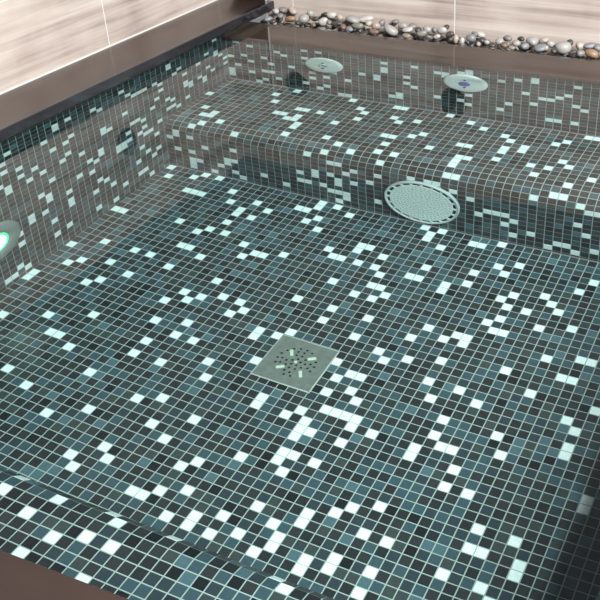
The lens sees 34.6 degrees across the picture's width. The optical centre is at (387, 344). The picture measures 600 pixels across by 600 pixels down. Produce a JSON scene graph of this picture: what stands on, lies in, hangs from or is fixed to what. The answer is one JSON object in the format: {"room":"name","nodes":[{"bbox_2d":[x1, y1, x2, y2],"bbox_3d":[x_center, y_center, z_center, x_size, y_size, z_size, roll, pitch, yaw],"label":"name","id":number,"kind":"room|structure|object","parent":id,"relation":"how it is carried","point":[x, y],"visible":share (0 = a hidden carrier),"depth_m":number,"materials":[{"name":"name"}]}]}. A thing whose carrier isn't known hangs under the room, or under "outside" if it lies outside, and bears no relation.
{"room":"spa hot tub room","nodes":[
{"label":"spa hot tub room","id":0,"kind":"room"},
{"bbox_2d":[0,0,212,91],"bbox_3d":[-1.013,-0.901,2.419,0.038,0.550,3.875,13,36,21],"label":"wall","id":1,"kind":"structure","parent":0,"point":[38,37],"depth_m":2.66,"materials":[{"name":"tile"}]},
{"bbox_2d":[0,0,216,94],"bbox_3d":[-0.990,-0.690,2.550,0.006,0.004,3.875,13,36,21],"label":"baseboard","id":2,"kind":"structure","parent":1,"relation":"attached to","point":[90,54],"depth_m":2.81,"materials":[{"name":"white"}]},
{"bbox_2d":[2,36,217,141],"bbox_3d":[-0.949,-0.156,2.504,0.001,0.799,2.075,13,36,21],"label":"wall","id":3,"kind":"structure","parent":0,"point":[217,36],"depth_m":2.60,"materials":[{"name":"tile"}]},
{"bbox_2d":[0,12,268,142],"bbox_3d":[-0.812,-0.771,2.728,0.178,0.015,3.375,13,36,21],"label":"trim","id":4,"kind":"structure","parent":3,"relation":"on","point":[267,12],"depth_m":3.21,"materials":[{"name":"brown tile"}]},
{"bbox_2d":[0,0,273,141],"bbox_3d":[-0.799,-0.785,2.712,0.192,0.028,3.375,13,36,21],"label":"coping stone","id":5,"kind":"object","parent":4,"relation":"on","point":[23,107],"visible":1,"depth_m":2.71,"materials":[{"name":"brown stone"}]},
{"bbox_2d":[268,0,599,59],"bbox_3d":[0.661,-1.105,2.743,2.356,0.638,0.038,13,36,21],"label":"wall","id":6,"kind":"structure","parent":0,"point":[557,20],"depth_m":2.98,"materials":[{"name":"tile"}]},
{"bbox_3d":[0.613,-0.818,2.852,2.298,0.092,0.132,13,36,21],"label":"trim","id":7,"kind":"structure","parent":6,"relation":"attached to","visible":0},
{"bbox_2d":[275,17,282,22],"bbox_3d":[-0.370,-1.106,3.251,0.028,0.024,0.030,-27,41,-33],"label":"pebble","id":8,"kind":"object","parent":7,"relation":"on","point":[278,20],"visible":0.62,"depth_m":3.24,"materials":[{"name":"grey stone"}]},
{"bbox_2d":[272,8,278,14],"bbox_3d":[-0.378,-1.128,3.230,0.022,0.020,0.032,-18,37,-23],"label":"pebble","id":9,"kind":"object","parent":8,"relation":"on","point":[275,11],"visible":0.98,"depth_m":3.22,"materials":[{"name":"white stone"}]},
{"bbox_2d":[279,7,287,12],"bbox_3d":[-0.353,-1.135,3.235,0.029,0.019,0.028,-21,39,-27],"label":"pebble","id":10,"kind":"object","parent":8,"relation":"on","point":[281,9],"visible":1,"depth_m":3.23,"materials":[{"name":"grey stone"}]},
{"bbox_2d":[332,27,342,31],"bbox_3d":[-0.165,-1.030,3.135,0.034,0.027,0.038,-28,42,-34],"label":"pebble","id":11,"kind":"object","parent":7,"relation":"on","point":[339,29],"visible":0.4,"depth_m":3.12,"materials":[{"name":"grey stone"}]},
{"bbox_2d":[331,21,342,25],"bbox_3d":[-0.164,-1.047,3.111,0.038,0.018,0.023,6,34,10],"label":"pebble","id":12,"kind":"object","parent":11,"relation":"on","point":[334,23],"visible":0.99,"depth_m":3.10,"materials":[{"name":"grey stone"}]},
{"bbox_2d":[402,33,410,37],"bbox_3d":[0.060,-0.969,2.995,0.029,0.015,0.021,16,38,25],"label":"pebble","id":13,"kind":"object","parent":7,"relation":"on","point":[405,35],"visible":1,"depth_m":2.99,"materials":[{"name":"beige stone"}]},
{"bbox_2d":[410,33,416,39],"bbox_3d":[0.082,-0.993,3.078,0.030,0.022,0.030,-14,36,-18],"label":"pebble","id":14,"kind":"object","parent":7,"relation":"on","point":[414,35],"visible":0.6,"depth_m":3.07,"materials":[{"name":"black stone"}]},
{"bbox_2d":[409,23,416,28],"bbox_3d":[0.082,-1.016,3.046,0.026,0.018,0.023,12,36,20],"label":"pebble","id":15,"kind":"object","parent":14,"relation":"on","point":[413,25],"visible":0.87,"depth_m":3.04,"materials":[{"name":"grey stone"}]},
{"bbox_2d":[422,37,431,41],"bbox_3d":[0.126,-0.963,3.029,0.029,0.022,0.035,-7,34,-8],"label":"pebble","id":16,"kind":"object","parent":7,"relation":"on","point":[428,39],"visible":0.55,"depth_m":3.02,"materials":[{"name":"grey stone"}]},
{"bbox_2d":[423,26,431,32],"bbox_3d":[0.126,-0.997,3.018,0.027,0.022,0.029,-18,37,-23],"label":"pebble","id":17,"kind":"object","parent":16,"relation":"on","point":[428,29],"visible":0.85,"depth_m":3.01,"materials":[{"name":"white stone"}]},
{"bbox_2d":[434,36,444,41],"bbox_3d":[0.168,-0.973,3.045,0.038,0.024,0.027,-4,34,-4],"label":"pebble","id":18,"kind":"object","parent":7,"relation":"on","point":[441,38],"visible":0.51,"depth_m":3.03,"materials":[{"name":"black stone"}]},
{"bbox_2d":[437,27,446,33],"bbox_3d":[0.172,-0.990,3.004,0.033,0.024,0.023,24,41,33],"label":"pebble","id":19,"kind":"object","parent":18,"relation":"on","point":[442,30],"visible":1,"depth_m":3.00,"materials":[{"name":"white stone"}]},
{"bbox_2d":[443,37,452,43],"bbox_3d":[0.194,-0.969,3.036,0.033,0.023,0.023,10,35,16],"label":"pebble","id":20,"kind":"object","parent":7,"relation":"on","point":[446,39],"visible":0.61,"depth_m":3.03,"materials":[{"name":"black stone"}]},
{"bbox_2d":[468,42,476,46],"bbox_3d":[0.263,-0.932,2.977,0.033,0.024,0.024,-23,39,-28],"label":"pebble","id":21,"kind":"object","parent":7,"relation":"on","point":[473,44],"visible":0.46,"depth_m":2.97,"materials":[{"name":"grey stone"}]},
{"bbox_2d":[466,34,475,41],"bbox_3d":[0.257,-0.946,2.943,0.032,0.025,0.025,24,41,33],"label":"pebble","id":22,"kind":"object","parent":21,"relation":"on","point":[471,37],"visible":1,"depth_m":2.94,"materials":[{"name":"grey stone"}]},
{"label":"pebble","id":23,"kind":"object","parent":7,"relation":"on","visible":0},
{"bbox_2d":[379,19,384,26],"bbox_3d":[-0.017,-1.041,3.086,0.023,0.023,0.017,-25,40,-31],"label":"pebble","id":24,"kind":"object","parent":23,"relation":"on","point":[382,21],"visible":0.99,"depth_m":3.08,"materials":[{"name":"grey stone"}]},
{"label":"pebble","id":25,"kind":"object","parent":7,"relation":"on","visible":0},
{"bbox_2d":[289,6,296,14],"bbox_3d":[-0.319,-1.127,3.221,0.027,0.025,0.035,-28,42,-34],"label":"pebble","id":26,"kind":"object","parent":25,"relation":"on","point":[292,10],"visible":1,"depth_m":3.21,"materials":[{"name":"beige stone"}]},
{"label":"pebble","id":27,"kind":"object","parent":7,"relation":"on","visible":0},
{"bbox_2d":[337,14,342,20],"bbox_3d":[-0.157,-1.079,3.146,0.022,0.022,0.022,3,34,6],"label":"pebble","id":28,"kind":"object","parent":27,"relation":"on","point":[339,16],"visible":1,"depth_m":3.14,"materials":[{"name":"beige stone"}]},
{"label":"pebble","id":29,"kind":"object","parent":7,"relation":"on","visible":0},
{"bbox_2d":[539,37,548,43],"bbox_3d":[0.474,-0.921,2.891,0.029,0.021,0.026,25,42,34],"label":"pebble","id":30,"kind":"object","parent":29,"relation":"on","point":[543,40],"visible":0.93,"depth_m":2.88,"materials":[{"name":"beige stone"}]},
{"label":"pebble","id":31,"kind":"object","parent":7,"relation":"on","visible":0},
{"bbox_2d":[351,23,363,29],"bbox_3d":[-0.095,-1.028,3.080,0.034,0.024,0.046,-28,42,-34],"label":"pebble","id":32,"kind":"object","parent":31,"relation":"on","point":[357,26],"visible":1,"depth_m":3.07,"materials":[{"name":"grey stone"}]},
{"bbox_2d":[365,20,371,26],"bbox_3d":[-0.061,-1.040,3.091,0.022,0.021,0.023,-14,36,-18],"label":"pebble","id":33,"kind":"object","parent":31,"relation":"on","point":[368,23],"visible":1,"depth_m":3.08,"materials":[{"name":"beige stone"}]},
{"label":"pebble","id":34,"kind":"object","parent":7,"relation":"on","visible":0},
{"bbox_2d":[318,17,327,25],"bbox_3d":[-0.210,-1.061,3.132,0.035,0.028,0.026,4,34,7],"label":"pebble","id":35,"kind":"object","parent":34,"relation":"on","point":[322,21],"visible":1,"depth_m":3.12,"materials":[{"name":"white stone"}]},
{"label":"pebble","id":36,"kind":"object","parent":7,"relation":"on","visible":0},
{"bbox_2d":[503,35,511,40],"bbox_3d":[0.367,-0.938,2.922,0.022,0.018,0.032,-28,42,-34],"label":"pebble","id":37,"kind":"object","parent":36,"relation":"on","point":[507,37],"visible":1,"depth_m":2.91,"materials":[{"name":"grey stone"}]},
{"label":"pebble","id":38,"kind":"object","parent":7,"relation":"on","visible":0},
{"bbox_2d":[576,42,583,49],"bbox_3d":[0.573,-0.890,2.842,0.025,0.023,0.024,-15,36,-20],"label":"pebble","id":39,"kind":"object","parent":38,"relation":"on","point":[579,45],"visible":1,"depth_m":2.83,"materials":[{"name":"beige stone"}]},
{"bbox_2d":[583,42,596,48],"bbox_3d":[0.604,-0.887,2.836,0.047,0.021,0.029,-2,34,0],"label":"pebble","id":40,"kind":"object","parent":38,"relation":"on","point":[590,45],"visible":0.89,"depth_m":2.83,"materials":[{"name":"grey stone"}]},
{"label":"pebble","id":41,"kind":"object","parent":7,"relation":"on","visible":0},
{"bbox_2d":[546,40,554,47],"bbox_3d":[0.491,-0.904,2.867,0.026,0.023,0.026,-28,42,-34],"label":"pebble","id":42,"kind":"object","parent":41,"relation":"on","point":[549,43],"visible":0.98,"depth_m":2.86,"materials":[{"name":"white stone"}]},
{"label":"pebble","id":43,"kind":"object","parent":7,"relation":"on","visible":0},
{"bbox_2d":[372,22,380,28],"bbox_3d":[-0.036,-1.025,3.069,0.030,0.023,0.022,3,34,6],"label":"pebble","id":44,"kind":"object","parent":43,"relation":"on","point":[375,25],"visible":0.91,"depth_m":3.06,"materials":[{"name":"stone"}]},
{"label":"pebble","id":45,"kind":"object","parent":7,"relation":"on","visible":0},
{"bbox_2d":[402,27,412,32],"bbox_3d":[0.063,-1.000,3.029,0.036,0.020,0.028,11,36,17],"label":"pebble","id":46,"kind":"object","parent":45,"relation":"on","point":[406,29],"visible":1,"depth_m":3.02,"materials":[{"name":"white stone"}]},
{"label":"pebble","id":47,"kind":"object","parent":7,"relation":"on","visible":0},
{"bbox_2d":[277,13,283,17],"bbox_3d":[-0.358,-1.102,3.197,0.022,0.016,0.020,-22,39,-27],"label":"pebble","id":48,"kind":"object","parent":47,"relation":"on","point":[280,15],"visible":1,"depth_m":3.19,"materials":[{"name":"grey stone"}]},
{"label":"pebble","id":49,"kind":"object","parent":7,"relation":"on","visible":0},
{"bbox_2d":[495,37,503,44],"bbox_3d":[0.342,-0.926,2.911,0.025,0.020,0.024,-1,34,0],"label":"pebble","id":50,"kind":"object","parent":49,"relation":"on","point":[499,40],"visible":0.95,"depth_m":2.90,"materials":[{"name":"white stone"}]},
{"label":"pebble","id":51,"kind":"object","parent":7,"relation":"on","visible":0},
{"bbox_2d":[512,40,520,45],"bbox_3d":[0.391,-0.914,2.891,0.025,0.018,0.024,1,34,4],"label":"pebble","id":52,"kind":"object","parent":51,"relation":"on","point":[515,42],"visible":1,"depth_m":2.88,"materials":[{"name":"white stone"}]},
{"label":"pebble","id":53,"kind":"object","parent":7,"relation":"on","visible":0},
{"bbox_2d":[555,41,571,53],"bbox_3d":[0.524,-0.885,2.845,0.049,0.036,0.045,18,39,27],"label":"pebble","id":54,"kind":"object","parent":53,"relation":"on","point":[563,47],"visible":0.96,"depth_m":2.83,"materials":[{"name":"grey stone"}]},
{"label":"pebble","id":55,"kind":"object","parent":7,"relation":"on","visible":0},
{"bbox_2d":[298,14,308,22],"bbox_3d":[-0.277,-1.081,3.163,0.035,0.028,0.034,10,35,17],"label":"pebble","id":56,"kind":"object","parent":55,"relation":"on","point":[303,18],"visible":0.98,"depth_m":3.15,"materials":[{"name":"white stone"}]},
{"label":"pebble","id":57,"kind":"object","parent":7,"relation":"on","visible":0},
{"bbox_2d":[500,42,507,47],"bbox_3d":[0.353,-0.907,2.888,0.024,0.016,0.023,15,37,23],"label":"pebble","id":58,"kind":"object","parent":57,"relation":"on","point":[503,44],"visible":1,"depth_m":2.88,"materials":[{"name":"brown stone"}]},
{"label":"pebble","id":59,"kind":"object","parent":7,"relation":"on","visible":0},
{"bbox_2d":[264,16,272,21],"bbox_3d":[-0.397,-1.085,3.183,0.031,0.020,0.022,-4,34,-4],"label":"pebble","id":60,"kind":"object","parent":59,"relation":"on","point":[268,18],"visible":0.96,"depth_m":3.17,"materials":[{"name":"grey stone"}]},
{"label":"pebble","id":61,"kind":"object","parent":7,"relation":"on","visible":0},
{"bbox_2d":[416,30,426,36],"bbox_3d":[0.108,-0.978,2.998,0.034,0.022,0.028,20,39,29],"label":"pebble","id":62,"kind":"object","parent":61,"relation":"on","point":[422,33],"visible":1,"depth_m":2.99,"materials":[{"name":"grey stone"}]},
{"label":"pebble","id":63,"kind":"object","parent":7,"relation":"on","visible":0},
{"bbox_2d":[453,34,458,43],"bbox_3d":[0.212,-0.945,2.949,0.019,0.027,0.024,0,34,2],"label":"pebble","id":64,"kind":"object","parent":63,"relation":"on","point":[455,38],"visible":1,"depth_m":2.94,"materials":[{"name":"beige stone"}]},
{"bbox_2d":[459,37,464,44],"bbox_3d":[0.229,-0.934,2.934,0.017,0.022,0.018,-26,41,-32],"label":"pebble","id":65,"kind":"object","parent":63,"relation":"on","point":[461,40],"visible":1,"depth_m":2.93,"materials":[{"name":"white stone"}]},
{"label":"pebble","id":66,"kind":"object","parent":7,"relation":"on","visible":0},
{"bbox_2d":[534,43,545,51],"bbox_3d":[0.457,-0.888,2.852,0.039,0.021,0.034,0,34,1],"label":"pebble","id":67,"kind":"object","parent":66,"relation":"on","point":[539,47],"visible":1,"depth_m":2.84,"materials":[{"name":"grey stone"}]},
{"label":"pebble","id":68,"kind":"object","parent":7,"relation":"on","visible":0},
{"bbox_2d":[577,50,584,56],"bbox_3d":[0.569,-0.856,2.803,0.024,0.020,0.024,11,36,18],"label":"pebble","id":69,"kind":"object","parent":68,"relation":"on","point":[580,53],"visible":1,"depth_m":2.80,"materials":[{"name":"grey stone"}]},
{"label":"pebble","id":70,"kind":"object","parent":7,"relation":"on","visible":0},
{"bbox_2d":[285,16,295,21],"bbox_3d":[-0.322,-1.081,3.167,0.043,0.023,0.026,20,39,29],"label":"pebble","id":71,"kind":"object","parent":70,"relation":"on","point":[289,18],"visible":1,"depth_m":3.15,"materials":[{"name":"orange stone"}]},
{"label":"pebble","id":72,"kind":"object","parent":7,"relation":"on","visible":0},
{"bbox_2d":[307,10,313,16],"bbox_3d":[-0.257,-1.108,3.193,0.024,0.023,0.023,-15,36,-19],"label":"pebble","id":73,"kind":"object","parent":72,"relation":"on","point":[310,13],"visible":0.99,"depth_m":3.18,"materials":[{"name":"white stone"}]},
{"label":"pebble","id":74,"kind":"object","parent":7,"relation":"on","visible":0},
{"bbox_2d":[326,12,336,18],"bbox_3d":[-0.185,-1.093,3.167,0.036,0.024,0.029,10,35,17],"label":"pebble","id":75,"kind":"object","parent":74,"relation":"on","point":[330,15],"visible":1,"depth_m":3.16,"materials":[{"name":"white stone"}]},
{"label":"pebble","id":76,"kind":"object","parent":7,"relation":"on","visible":0},
{"bbox_2d":[345,15,359,23],"bbox_3d":[-0.114,-1.065,3.126,0.050,0.024,0.040,21,40,29],"label":"pebble","id":77,"kind":"object","parent":76,"relation":"on","point":[352,19],"visible":0.91,"depth_m":3.11,"materials":[{"name":"white stone"}]},
{"bbox_2d":[359,15,373,22],"bbox_3d":[-0.070,-1.066,3.122,0.052,0.024,0.031,5,34,10],"label":"pebble","id":78,"kind":"object","parent":76,"relation":"on","point":[364,18],"visible":0.94,"depth_m":3.11,"materials":[{"name":"white stone"}]},
{"label":"pebble","id":79,"kind":"object","parent":7,"relation":"on","visible":0},
{"bbox_2d":[346,27,352,31],"bbox_3d":[-0.122,-1.014,3.068,0.025,0.015,0.017,22,40,31],"label":"pebble","id":80,"kind":"object","parent":79,"relation":"on","point":[349,29],"visible":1,"depth_m":3.06,"materials":[{"name":"grey stone"}]},
{"label":"pebble","id":81,"kind":"object","parent":7,"relation":"on","visible":0},
{"bbox_2d":[369,29,378,33],"bbox_3d":[-0.042,-0.998,3.039,0.032,0.015,0.021,7,35,12],"label":"pebble","id":82,"kind":"object","parent":81,"relation":"on","point":[372,31],"visible":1,"depth_m":3.03,"materials":[{"name":"stone"}]},
{"label":"pebble","id":83,"kind":"object","parent":7,"relation":"on","visible":0},
{"bbox_2d":[391,19,398,23],"bbox_3d":[0.026,-1.044,3.085,0.023,0.015,0.023,27,43,36],"label":"pebble","id":84,"kind":"object","parent":83,"relation":"on","point":[395,21],"visible":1,"depth_m":3.08,"materials":[{"name":"grey stone"}]},
{"label":"pebble","id":85,"kind":"object","parent":7,"relation":"on","visible":0},
{"bbox_2d":[383,24,397,35],"bbox_3d":[0.011,-1.002,3.036,0.043,0.034,0.049,-13,35,-17],"label":"pebble","id":86,"kind":"object","parent":85,"relation":"on","point":[391,30],"visible":1,"depth_m":3.02,"materials":[{"name":"white stone"}]},
{"label":"pebble","id":87,"kind":"object","parent":7,"relation":"on","visible":0},
{"bbox_2d":[398,23,407,28],"bbox_3d":[0.050,-1.021,3.056,0.032,0.020,0.026,13,36,21],"label":"pebble","id":88,"kind":"object","parent":87,"relation":"on","point":[401,25],"visible":0.87,"depth_m":3.05,"materials":[{"name":"white stone"}]},
{"label":"pebble","id":89,"kind":"object","parent":7,"relation":"on","visible":0},
{"bbox_2d":[445,31,453,37],"bbox_3d":[0.195,-0.968,2.978,0.028,0.021,0.020,5,34,9],"label":"pebble","id":90,"kind":"object","parent":89,"relation":"on","point":[449,34],"visible":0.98,"depth_m":2.97,"materials":[{"name":"grey stone"}]},
{"label":"pebble","id":91,"kind":"object","parent":7,"relation":"on","visible":0},
{"bbox_2d":[476,31,484,37],"bbox_3d":[0.289,-0.961,2.958,0.028,0.020,0.024,-1,34,1],"label":"pebble","id":92,"kind":"object","parent":91,"relation":"on","point":[479,33],"visible":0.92,"depth_m":2.95,"materials":[{"name":"white stone"}]},
{"label":"pebble","id":93,"kind":"object","parent":7,"relation":"on","visible":0},
{"bbox_2d":[479,37,485,43],"bbox_3d":[0.292,-0.933,2.926,0.023,0.019,0.023,9,35,16],"label":"pebble","id":94,"kind":"object","parent":93,"relation":"on","point":[482,39],"visible":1,"depth_m":2.92,"materials":[{"name":"black stone"}]},
{"label":"pebble","id":95,"kind":"object","parent":7,"relation":"on","visible":0},
{"bbox_2d":[488,42,495,47],"bbox_3d":[0.317,-0.909,2.895,0.022,0.014,0.021,22,40,31],"label":"pebble","id":96,"kind":"object","parent":95,"relation":"on","point":[492,44],"visible":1,"depth_m":2.89,"materials":[{"name":"grey stone"}]},
{"label":"pebble","id":97,"kind":"object","parent":7,"relation":"on","visible":0},
{"bbox_2d":[520,43,528,49],"bbox_3d":[0.413,-0.897,2.870,0.027,0.021,0.021,-6,34,-7],"label":"pebble","id":98,"kind":"object","parent":97,"relation":"on","point":[524,46],"visible":1,"depth_m":2.86,"materials":[{"name":"grey stone"}]},
{"label":"pebble","id":99,"kind":"object","parent":7,"relation":"on","visible":0},
{"bbox_2d":[569,50,576,54],"bbox_3d":[0.546,-0.861,2.813,0.023,0.016,0.016,2,34,6],"label":"pebble","id":100,"kind":"object","parent":99,"relation":"on","point":[572,52],"visible":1,"depth_m":2.81,"materials":[{"name":"grey stone"}]},
{"label":"pebble","id":101,"kind":"object","parent":7,"relation":"on","visible":0},
{"bbox_2d":[594,44,599,51],"bbox_3d":[0.623,-0.879,2.824,0.024,0.021,0.027,16,38,24],"label":"pebble","id":102,"kind":"object","parent":101,"relation":"on","point":[597,46],"visible":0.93,"depth_m":2.81,"materials":[{"name":"grey stone"}]},
{"bbox_3d":[0.285,0.371,0.983,3.942,0.060,4.500,13,36,21],"label":"floor","id":103,"kind":"structure","parent":0,"visible":0},
{"bbox_2d":[0,550,128,599],"bbox_3d":[-0.410,0.390,0.983,2.298,0.061,0.350,13,36,21],"label":"coping stone","id":104,"kind":"object","parent":103,"relation":"on","point":[20,578],"visible":1,"depth_m":1.10,"materials":[{"name":"brown stone"}]},
{"label":"pebble","id":105,"kind":"object","parent":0,"visible":0},
{"bbox_2d":[311,16,318,20],"bbox_3d":[-0.239,-1.077,3.155,0.026,0.017,0.017,14,36,21],"label":"pebble","id":106,"kind":"object","parent":105,"relation":"on","point":[315,18],"visible":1,"depth_m":3.15,"materials":[{"name":"grey stone"}]},
{"label":"pebble","id":107,"kind":"object","parent":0,"visible":0},
{"bbox_2d":[526,36,538,45],"bbox_3d":[0.439,-0.921,2.894,0.038,0.025,0.032,26,42,35],"label":"pebble","id":108,"kind":"object","parent":107,"relation":"on","point":[532,41],"visible":0.98,"depth_m":2.88,"materials":[{"name":"white stone"}]},
{"bbox_3d":[-0.207,0.350,2.422,1.625,0.001,1.350,13,36,21],"label":"floor","id":109,"kind":"structure","parent":0,"visible":0},
{"bbox_2d":[0,22,599,599],"bbox_3d":[-0.007,0.031,2.212,2.002,0.786,2.214,13,36,21],"label":"pool water","id":110,"kind":"object","parent":109,"relation":"on","point":[286,312],"visible":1,"depth_m":1.60,"materials":[{"name":"clear liquid"}]},
{"label":"pebble","id":111,"kind":"object","parent":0,"visible":0},
{"bbox_2d":[585,49,598,57],"bbox_3d":[0.598,-0.853,2.797,0.043,0.025,0.028,22,40,31],"label":"pebble","id":112,"kind":"object","parent":111,"relation":"on","point":[591,53],"visible":1,"depth_m":2.79,"materials":[{"name":"brown stone"}]}
]}

